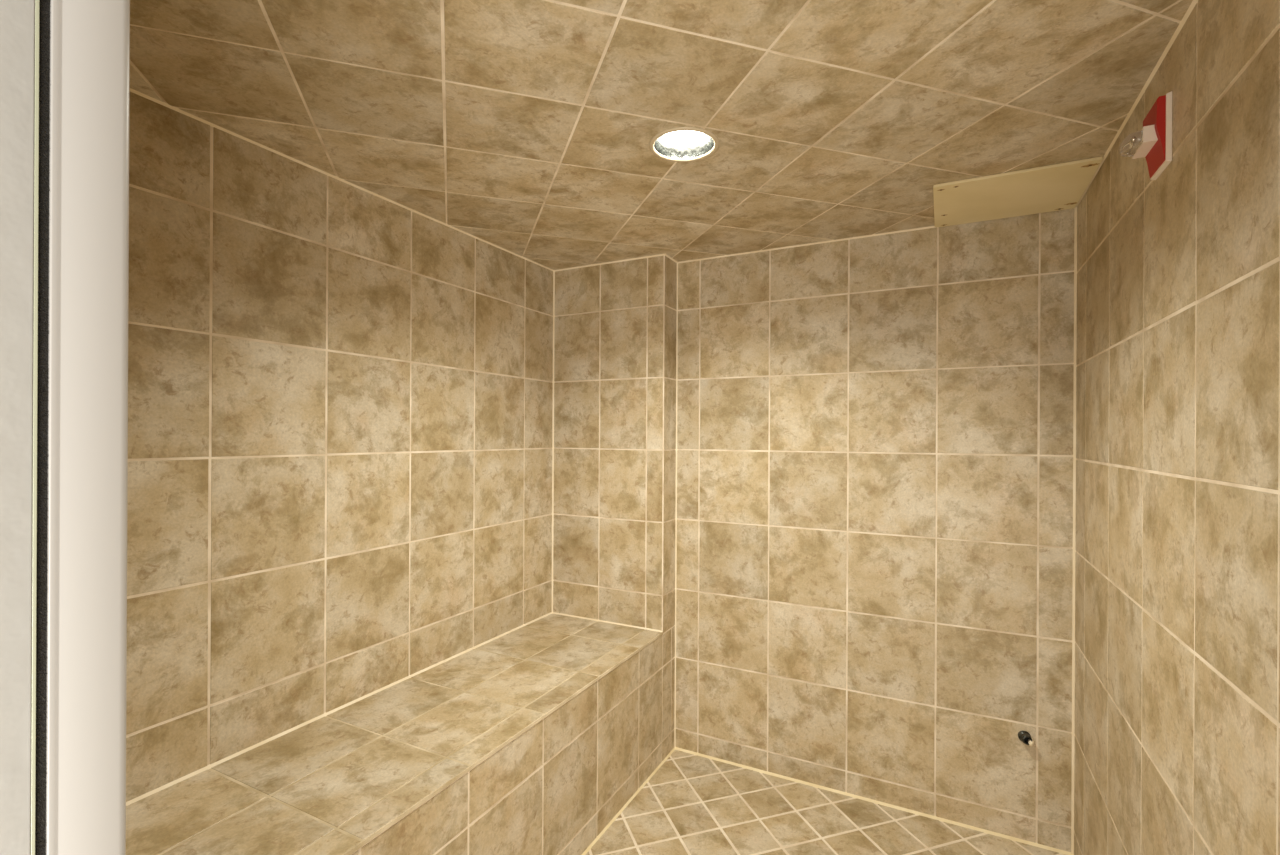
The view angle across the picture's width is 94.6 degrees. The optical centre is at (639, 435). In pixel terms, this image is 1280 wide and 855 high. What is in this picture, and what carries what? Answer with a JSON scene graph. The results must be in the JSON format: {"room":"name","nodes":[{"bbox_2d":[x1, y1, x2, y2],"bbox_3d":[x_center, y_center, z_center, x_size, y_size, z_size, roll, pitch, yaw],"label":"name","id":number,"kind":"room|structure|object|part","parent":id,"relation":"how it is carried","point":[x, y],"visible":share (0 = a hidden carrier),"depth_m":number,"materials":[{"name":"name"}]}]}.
{"room":"spa","nodes":[
{"label":"spa","id":0,"kind":"room"},
{"bbox_2d":[126,92,552,801],"bbox_3d":[-0.869,0.304,1.912,0.050,2.153,2.193,0,0,27],"label":"wall","id":1,"kind":"structure","parent":0,"point":[340,394],"depth_m":1.68,"materials":[{"name":"tile"}]},
{"bbox_2d":[126,612,551,805],"bbox_3d":[-0.877,0.823,1.840,0.008,0.008,2.059,0,0,27],"label":"trim","id":2,"kind":"structure","parent":1,"relation":"attached to","point":[209,766],"depth_m":1.68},
{"bbox_2d":[130,88,553,270],"bbox_3d":[-0.869,-0.770,1.840,0.007,0.007,2.059,0,0,27],"label":"trim","id":3,"kind":"structure","parent":1,"relation":"attached to","point":[131,90],"depth_m":1.68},
{"bbox_2d":[553,256,676,760],"bbox_3d":[-0.124,0.308,2.688,0.568,2.153,0.134,0,0,27],"label":"wall","id":4,"kind":"structure","parent":0,"point":[609,429],"depth_m":2.60,"materials":[{"name":"tile"}]},
{"bbox_2d":[551,271,554,611],"bbox_3d":[-0.405,0.029,2.754,0.007,1.598,0.007,0,0,27],"label":"trim","id":5,"kind":"structure","parent":4,"relation":"attached to","point":[553,381],"depth_m":2.75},
{"bbox_2d":[552,612,662,631],"bbox_3d":[-0.158,0.827,2.626,0.568,0.007,0.007,0,0,27],"label":"trim","id":6,"kind":"structure","parent":4,"relation":"attached to","point":[552,612],"depth_m":2.62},
{"bbox_2d":[554,254,664,271],"bbox_3d":[-0.150,-0.766,2.626,0.568,0.007,0.007,0,0,27],"label":"trim","id":7,"kind":"structure","parent":4,"relation":"attached to","point":[659,254],"depth_m":2.61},
{"bbox_2d":[662,256,664,623],"bbox_3d":[0.099,0.032,2.503,0.007,1.598,0.007,0,0,27],"label":"trim","id":8,"kind":"structure","parent":4,"relation":"attached to","point":[664,256],"depth_m":2.50,"materials":[{"name":"tile"}]},
{"bbox_2d":[130,0,1192,269],"bbox_3d":[0.054,-0.798,1.442,2.011,0.060,2.193,0,0,27],"label":"ceiling","id":9,"kind":"structure","parent":0,"point":[525,128],"depth_m":1.34,"materials":[{"name":"tile"}]},
{"bbox_2d":[649,127,718,161],"bbox_3d":[0.117,-0.803,1.561,0.185,0.080,0.185,0,0,27],"label":"recessed light","id":10,"kind":"object","parent":9,"relation":"in","point":[680,144],"visible":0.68,"depth_m":1.61,"materials":[{"name":"white glass"}]},
{"bbox_2d":[933,156,1102,226],"bbox_3d":[1.166,-0.756,1.877,0.416,0.010,0.392,0,0,27],"label":"access panel","id":11,"kind":"object","parent":9,"relation":"attached to","point":[1056,187],"visible":1,"depth_m":1.83,"materials":[{"name":"beige plastic"}]},
{"bbox_2d":[586,750,1064,854],"bbox_3d":[0.043,1.425,1.442,2.011,0.080,2.193,0,0,27],"label":"floor","id":12,"kind":"structure","parent":0,"point":[693,804],"depth_m":2.12,"materials":[{"name":"tile"}]},
{"bbox_2d":[126,613,662,854],"bbox_3d":[-0.626,1.105,1.711,0.569,0.555,2.058,0,0,27],"label":"tiled bench","id":13,"kind":"object","parent":12,"relation":"on","point":[531,739],"visible":1,"depth_m":1.64,"materials":[{"name":"tile"}]},
{"bbox_2d":[582,748,674,854],"bbox_3d":[-0.343,1.380,1.640,0.008,0.008,2.193,0,0,27],"label":"trim","id":14,"kind":"structure","parent":13,"relation":"attached to","point":[673,749],"depth_m":2.21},
{"bbox_2d":[676,209,1073,851],"bbox_3d":[0.813,0.313,2.311,1.443,2.153,0.050,0,0,27],"label":"wall","id":15,"kind":"structure","parent":0,"point":[874,591],"depth_m":2.22,"materials":[{"name":"tile"}]},
{"bbox_2d":[674,263,677,747],"bbox_3d":[0.160,0.309,2.614,0.007,2.153,0.007,0,0,27],"label":"trim","id":16,"kind":"structure","parent":15,"relation":"attached to","point":[677,263],"depth_m":2.61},
{"bbox_2d":[678,226,937,262],"bbox_3d":[0.806,-0.761,2.286,1.443,0.007,0.007,0,0,27],"label":"trim","id":17,"kind":"structure","parent":15,"relation":"attached to","point":[929,226],"depth_m":2.34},
{"bbox_2d":[675,747,1071,854],"bbox_3d":[0.794,1.385,2.285,1.443,0.010,0.010,0,0,27],"label":"trim","id":18,"kind":"structure","parent":15,"relation":"attached to","point":[676,748],"depth_m":2.22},
{"bbox_2d":[1018,731,1033,745],"bbox_3d":[1.316,1.030,2.011,0.044,0.039,0.043,0,0,15],"label":"pipe stub","id":19,"kind":"object","parent":15,"relation":"attached to","point":[1024,736],"visible":1,"depth_m":2.00,"materials":[{"name":"black metal"}]},
{"bbox_2d":[1071,207,1076,853],"bbox_3d":[1.439,0.316,1.958,0.008,2.153,0.008,0,0,27],"label":"trim","id":20,"kind":"structure","parent":15,"relation":"attached to","point":[1075,208],"depth_m":1.96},
{"bbox_2d":[1074,0,1279,854],"bbox_3d":[0.966,0.314,0.972,0.050,2.153,2.193,0,0,27],"label":"wall","id":21,"kind":"structure","parent":0,"point":[1177,729],"depth_m":1.06,"materials":[{"name":"tile"}]},
{"bbox_2d":[1076,0,1197,206],"bbox_3d":[0.947,-0.760,0.985,0.007,0.007,2.193,0,0,27],"label":"trim","id":22,"kind":"structure","parent":21,"relation":"attached to","point":[1182,22],"depth_m":1.27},
{"bbox_2d":[1119,91,1171,179],"bbox_3d":[1.021,-0.599,1.201,0.068,0.135,0.098,0,0,27],"label":"fire alarm strobe","id":23,"kind":"object","parent":21,"relation":"attached to","point":[1153,142],"visible":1,"depth_m":1.17,"materials":[{"name":"red plastic"}]},
{"bbox_3d":[1.047,-0.599,1.188,0.010,0.135,0.098,0,0,27],"label":"plate","id":24,"kind":"part","parent":23,"relation":"part of","materials":[{"name":"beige plastic"}]},
{"bbox_3d":[-0.374,0.108,0.396,4.211,2.650,0.055,0,0,27],"label":"wall","id":25,"kind":"structure","parent":0,"visible":0},
{"bbox_2d":[0,0,129,854],"bbox_3d":[-0.164,0.354,-0.113,0.911,2.060,0.769,0,0,27],"label":"door","id":26,"kind":"structure","parent":25,"relation":"in","point":[65,64],"depth_m":0.39,"materials":[{"name":"grey"}]},
{"bbox_3d":[-0.557,0.364,0.060,0.008,2.012,0.718,0,0,27],"label":"glass pane","id":27,"kind":"part","parent":26,"relation":"part of","materials":[{"name":"grey"}]},
{"bbox_3d":[-0.390,0.353,0.411,0.030,2.060,0.043,0,0,27],"label":"frame","id":28,"kind":"part","parent":26,"relation":"part of","materials":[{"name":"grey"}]}
]}

